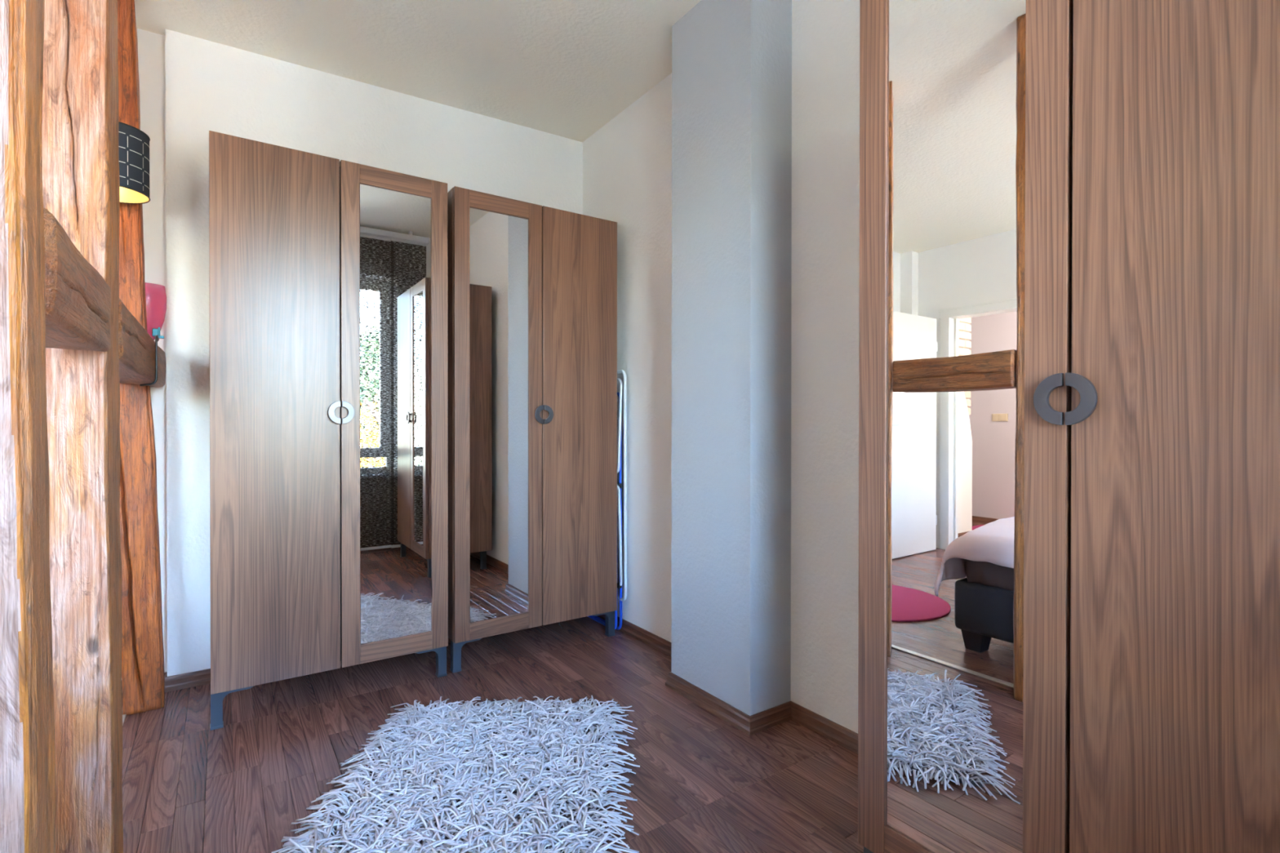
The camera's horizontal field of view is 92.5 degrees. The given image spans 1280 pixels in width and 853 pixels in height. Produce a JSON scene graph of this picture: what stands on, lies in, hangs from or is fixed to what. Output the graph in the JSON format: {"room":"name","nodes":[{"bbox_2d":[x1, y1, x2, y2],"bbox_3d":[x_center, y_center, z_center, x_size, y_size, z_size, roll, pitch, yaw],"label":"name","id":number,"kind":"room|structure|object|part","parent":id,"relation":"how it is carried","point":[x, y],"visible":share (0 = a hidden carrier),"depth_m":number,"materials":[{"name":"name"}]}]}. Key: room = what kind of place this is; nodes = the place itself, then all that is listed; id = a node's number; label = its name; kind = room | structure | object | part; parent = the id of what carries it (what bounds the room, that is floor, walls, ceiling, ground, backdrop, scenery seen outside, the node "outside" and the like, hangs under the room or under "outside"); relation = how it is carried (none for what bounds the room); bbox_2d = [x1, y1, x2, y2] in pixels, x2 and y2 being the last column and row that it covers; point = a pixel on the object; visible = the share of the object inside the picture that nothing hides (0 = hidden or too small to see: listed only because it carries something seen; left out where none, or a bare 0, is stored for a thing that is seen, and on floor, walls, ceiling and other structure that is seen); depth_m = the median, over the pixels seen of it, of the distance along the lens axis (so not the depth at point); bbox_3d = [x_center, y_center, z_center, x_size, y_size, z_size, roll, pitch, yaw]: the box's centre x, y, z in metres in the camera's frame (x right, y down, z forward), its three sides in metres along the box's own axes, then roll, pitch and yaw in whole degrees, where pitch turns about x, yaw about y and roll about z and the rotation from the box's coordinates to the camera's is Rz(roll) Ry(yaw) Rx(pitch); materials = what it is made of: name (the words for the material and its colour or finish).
{"room":"bedroom","nodes":[
{"label":"bedroom","id":0,"kind":"room"},
{"bbox_2d":[136,28,167,672],"bbox_3d":[-2.998,-0.290,1.741,2.630,2.670,0.118,0,0,-34],"label":"wall","id":1,"kind":"structure","parent":0,"point":[151,46],"depth_m":2.42,"materials":[{"name":"white paint"}]},
{"bbox_2d":[164,28,582,676],"bbox_3d":[-1.067,-0.295,3.024,2.005,2.670,0.174,0,0,-34],"label":"wall","id":2,"kind":"structure","parent":0,"point":[210,86],"depth_m":2.50,"materials":[{"name":"white paint"}]},
{"bbox_2d":[121,668,210,696],"bbox_3d":[-2.091,1.005,2.250,4.275,0.055,0.074,0,0,-34],"label":"baseboard","id":3,"kind":"structure","parent":2,"relation":"attached to","point":[188,680],"depth_m":2.42,"materials":[{"name":"brown wood"}]},
{"bbox_2d":[134,0,701,142],"bbox_3d":[-2.177,-1.570,0.746,6.450,0.275,4.700,0,0,-34],"label":"ceiling","id":4,"kind":"structure","parent":0,"point":[566,68],"depth_m":2.51,"materials":[{"name":"white paint"}]},
{"bbox_2d":[121,616,863,852],"bbox_3d":[-2.179,1.100,0.759,6.450,0.120,4.700,0,0,-34],"label":"floor","id":5,"kind":"structure","parent":0,"point":[702,784],"depth_m":1.94,"materials":[{"name":"brown wood"}]},
{"bbox_2d":[0,0,56,852],"bbox_3d":[-0.796,-0.248,0.722,0.140,2.578,0.118,0,0,-34],"label":"timber post","id":6,"kind":"object","parent":5,"relation":"on","point":[28,788],"visible":1,"depth_m":0.71,"materials":[{"name":"brown wood"}]},
{"bbox_2d":[43,207,111,351],"bbox_3d":[-0.964,-0.215,0.983,0.126,0.148,0.500,0,0,-34],"label":"timber beam","id":7,"kind":"structure","parent":6,"relation":"attached to","point":[77,298],"depth_m":0.93,"materials":[{"name":"brown wood"}]},
{"bbox_2d":[41,0,123,852],"bbox_3d":[-1.173,-0.251,1.251,0.169,2.578,0.169,0,0,-34],"label":"timber post","id":8,"kind":"object","parent":5,"relation":"on","point":[80,114],"visible":0.58,"depth_m":1.23,"materials":[{"name":"brown wood"}]},
{"bbox_2d":[118,297,165,386],"bbox_3d":[-1.548,-0.219,1.839,0.125,0.151,1.230,0,0,-34],"label":"timber beam","id":9,"kind":"structure","parent":8,"relation":"attached to","point":[136,348],"depth_m":1.67,"materials":[{"name":"brown wood"}]},
{"bbox_2d":[139,327,164,386],"bbox_3d":[-1.785,-0.336,2.184,0.134,0.405,0.443,0,0,-34],"label":"wall lamp","id":10,"kind":"object","parent":9,"relation":"on","point":[155,331],"visible":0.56,"depth_m":2.04,"materials":[{"name":"silver metal"}]},
{"bbox_2d":[122,714,126,725],"bbox_3d":[-0.981,1.037,0.910,0.030,0.006,3.080,0,0,-34],"label":"trim","id":11,"kind":"structure","parent":5,"relation":"on","point":[123,715],"depth_m":2.16,"materials":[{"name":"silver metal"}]},
{"bbox_2d":[117,0,164,715],"bbox_3d":[-1.850,-0.255,2.221,0.200,2.575,0.093,0,0,-34],"label":"timber post","id":12,"kind":"object","parent":5,"relation":"on","point":[143,675],"visible":0.55,"depth_m":2.20,"materials":[{"name":"brown wood"}]},
{"bbox_2d":[118,121,150,204],"bbox_3d":[-1.789,-0.901,2.076,0.204,0.230,0.228,0,0,-34],"label":"wall lamp","id":13,"kind":"object","parent":12,"relation":"attached to","point":[133,143],"visible":0.34,"depth_m":2.05,"materials":[{"name":"black metal"}]},
{"bbox_2d":[208,130,448,730],"bbox_3d":[-1.248,0.018,2.478,0.804,2.029,0.506,0,0,-35],"label":"wardrobe","id":14,"kind":"object","parent":5,"relation":"on","point":[329,357],"visible":1,"depth_m":2.25,"materials":[{"name":"brown wood"}]},
{"bbox_3d":[-1.582,-0.046,2.273,0.018,1.900,0.464,0,0,-35],"label":"panel","id":15,"kind":"part","parent":14,"relation":"part of","materials":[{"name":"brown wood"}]},
{"bbox_3d":[-1.417,0.969,2.132,0.125,0.129,0.034,0,0,-35],"label":"leg","id":16,"kind":"part","parent":14,"relation":"part of","materials":[{"name":"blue metal"}]},
{"bbox_3d":[-1.287,-0.045,2.180,0.397,1.898,0.018,0,0,-35],"label":"door","id":17,"kind":"part","parent":14,"relation":"part of","materials":[{"name":"brown wood"}]},
{"bbox_3d":[-1.130,-0.052,2.265,0.042,0.085,0.022,0,0,-35],"label":"half ring handle","id":18,"kind":"part","parent":14,"relation":"part of","materials":[{"name":"grey metal"}]},
{"bbox_3d":[-1.092,-0.052,2.291,0.042,0.085,0.022,0,0,-35],"label":"half ring handle","id":19,"kind":"part","parent":14,"relation":"part of","materials":[{"name":"grey metal"}]},
{"bbox_3d":[-0.956,-0.046,2.407,0.397,1.898,0.018,0,0,-35],"label":"door","id":20,"kind":"part","parent":14,"relation":"part of","materials":[{"name":"brown wood"}]},
{"bbox_3d":[-0.956,-0.959,2.403,0.268,0.072,0.017,0,0,-35],"label":"rail","id":21,"kind":"part","parent":14,"relation":"part of","materials":[{"name":"brown wood"}]},
{"bbox_3d":[-0.956,-0.046,2.406,0.269,1.754,0.004,0,0,-35],"label":"mirror panel","id":22,"kind":"part","parent":14,"relation":"part of","materials":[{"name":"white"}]},
{"bbox_3d":[-0.957,0.867,2.412,0.268,0.072,0.017,0,0,-35],"label":"rail","id":23,"kind":"part","parent":14,"relation":"part of","materials":[{"name":"brown wood"}]},
{"bbox_3d":[-0.862,0.968,2.514,0.125,0.129,0.034,0,0,-35],"label":"leg","id":24,"kind":"part","parent":14,"relation":"part of","materials":[{"name":"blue metal"}]},
{"bbox_2d":[271,695,639,852],"bbox_3d":[-0.452,1.004,1.608,0.922,0.063,1.408,0,0,-1],"label":"shag rug","id":25,"kind":"object","parent":5,"relation":"on","point":[509,778],"visible":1,"depth_m":1.71,"materials":[{"name":"white fabric"}]},
{"bbox_2d":[447,186,617,672],"bbox_3d":[-0.572,0.016,2.960,0.804,2.029,0.506,0,0,-35],"label":"wardrobe","id":26,"kind":"object","parent":5,"relation":"on","point":[532,288],"visible":0.97,"depth_m":2.73,"materials":[{"name":"brown wood"}]},
{"bbox_3d":[-0.905,-0.048,2.754,0.018,1.900,0.464,0,0,-35],"label":"panel","id":27,"kind":"part","parent":26,"relation":"part of","materials":[{"name":"brown wood"}]},
{"bbox_3d":[-0.740,0.967,2.614,0.125,0.129,0.034,0,0,-35],"label":"leg","id":28,"kind":"part","parent":26,"relation":"part of","materials":[{"name":"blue metal"}]},
{"bbox_3d":[-0.610,-0.047,2.662,0.397,1.898,0.018,0,0,-35],"label":"door","id":29,"kind":"part","parent":26,"relation":"part of","materials":[{"name":"brown wood"}]},
{"bbox_3d":[-0.610,-0.047,2.660,0.269,1.754,0.004,0,0,-35],"label":"mirror panel","id":30,"kind":"part","parent":26,"relation":"part of","materials":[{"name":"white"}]},
{"bbox_3d":[-0.610,-0.960,2.657,0.268,0.072,0.017,0,0,-35],"label":"rail","id":31,"kind":"part","parent":26,"relation":"part of","materials":[{"name":"brown wood"}]},
{"bbox_3d":[-0.611,0.866,2.666,0.268,0.072,0.017,0,0,-35],"label":"rail","id":32,"kind":"part","parent":26,"relation":"part of","materials":[{"name":"brown wood"}]},
{"bbox_3d":[-0.454,-0.054,2.747,0.042,0.085,0.022,0,0,-35],"label":"half ring handle","id":33,"kind":"part","parent":26,"relation":"part of","materials":[{"name":"grey metal"}]},
{"bbox_3d":[-0.415,-0.054,2.774,0.042,0.085,0.022,0,0,-35],"label":"half ring handle","id":34,"kind":"part","parent":26,"relation":"part of","materials":[{"name":"grey metal"}]},
{"bbox_3d":[-0.280,-0.048,2.890,0.397,1.898,0.018,0,0,-35],"label":"door","id":35,"kind":"part","parent":26,"relation":"part of","materials":[{"name":"brown wood"}]},
{"bbox_3d":[-0.185,0.966,2.998,0.125,0.129,0.034,0,0,-35],"label":"leg","id":36,"kind":"part","parent":26,"relation":"part of","materials":[{"name":"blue metal"}]},
{"bbox_2d":[586,369,626,630],"bbox_3d":[-0.206,0.372,3.201,0.051,1.312,0.449,0,0,-34],"label":"drying rack","id":37,"kind":"object","parent":5,"relation":"on","point":[620,598],"visible":0.43,"depth_m":3.02,"materials":[{"name":"blue metal"}]},
{"bbox_3d":[-0.221,0.445,3.214,0.018,1.166,0.370,0,0,-34],"label":"leg frame","id":38,"kind":"part","parent":37,"relation":"part of","materials":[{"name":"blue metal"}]},
{"bbox_3d":[-0.205,0.425,3.222,0.020,1.206,0.395,0,0,-34],"label":"leg frame","id":39,"kind":"part","parent":37,"relation":"part of","materials":[{"name":"blue metal"}]},
{"bbox_3d":[-0.215,-0.003,3.193,0.029,0.479,0.426,0,0,-34],"label":"wing frame","id":40,"kind":"part","parent":37,"relation":"part of","materials":[{"name":"white metal"}]},
{"bbox_3d":[-0.214,0.542,3.198,0.029,0.519,0.424,0,0,-34],"label":"wing frame","id":41,"kind":"part","parent":37,"relation":"part of","materials":[{"name":"white metal"}]},
{"bbox_3d":[-0.194,0.294,3.209,0.020,1.157,0.449,0,0,-34],"label":"wing frame","id":42,"kind":"part","parent":37,"relation":"part of","materials":[{"name":"white metal"}]},
{"bbox_2d":[857,0,1279,852],"bbox_3d":[0.894,0.026,1.138,0.506,2.029,0.804,0,0,-35],"label":"wardrobe","id":43,"kind":"object","parent":5,"relation":"on","point":[1068,635],"visible":1,"depth_m":1.00,"materials":[{"name":"brown wood"}]},
{"bbox_3d":[0.543,0.975,1.310,0.034,0.129,0.125,0,0,-35],"label":"leg","id":44,"kind":"part","parent":43,"relation":"part of","materials":[{"name":"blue metal"}]},
{"bbox_3d":[0.596,0.874,1.181,0.017,0.072,0.267,0,0,-35],"label":"rail","id":45,"kind":"part","parent":43,"relation":"part of","materials":[{"name":"brown wood"}]},
{"bbox_3d":[0.595,-0.039,1.175,0.004,1.754,0.268,0,0,-35],"label":"mirror panel","id":46,"kind":"part","parent":43,"relation":"part of","materials":[{"name":"silver metal"}]},
{"bbox_3d":[0.596,-0.039,1.176,0.018,1.898,0.396,0,0,-35],"label":"door","id":47,"kind":"part","parent":43,"relation":"part of","materials":[{"name":"brown wood"}]},
{"bbox_3d":[0.682,-0.045,1.019,0.022,0.085,0.042,0,0,-35],"label":"half ring handle","id":48,"kind":"part","parent":43,"relation":"part of","materials":[{"name":"grey metal"}]},
{"bbox_3d":[0.709,-0.045,0.981,0.022,0.085,0.042,0,0,-35],"label":"half ring handle","id":49,"kind":"part","parent":43,"relation":"part of","materials":[{"name":"grey metal"}]},
{"bbox_3d":[0.826,-0.037,0.845,0.018,1.898,0.396,0,0,-35],"label":"door","id":50,"kind":"part","parent":43,"relation":"part of","materials":[{"name":"brown wood"}]},
{"bbox_2d":[582,0,859,733],"bbox_3d":[0.729,-0.289,2.027,0.140,2.670,3.530,0,0,-34],"label":"wall","id":51,"kind":"structure","parent":0,"point":[627,162],"depth_m":2.14,"materials":[{"name":"white paint"}]},
{"bbox_2d":[597,614,857,754],"bbox_3d":[0.507,1.008,2.039,0.218,0.055,3.268,0,0,-34],"label":"baseboard","id":52,"kind":"structure","parent":51,"relation":"attached to","point":[751,725],"depth_m":2.14,"materials":[{"name":"brown wood"}]},
{"bbox_2d":[671,0,791,715],"bbox_3d":[0.333,-0.291,2.307,0.202,2.670,0.439,0,0,-34],"label":"wall pillar","id":53,"kind":"structure","parent":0,"point":[731,60],"depth_m":2.17,"materials":[{"name":"white paint"}]}
]}

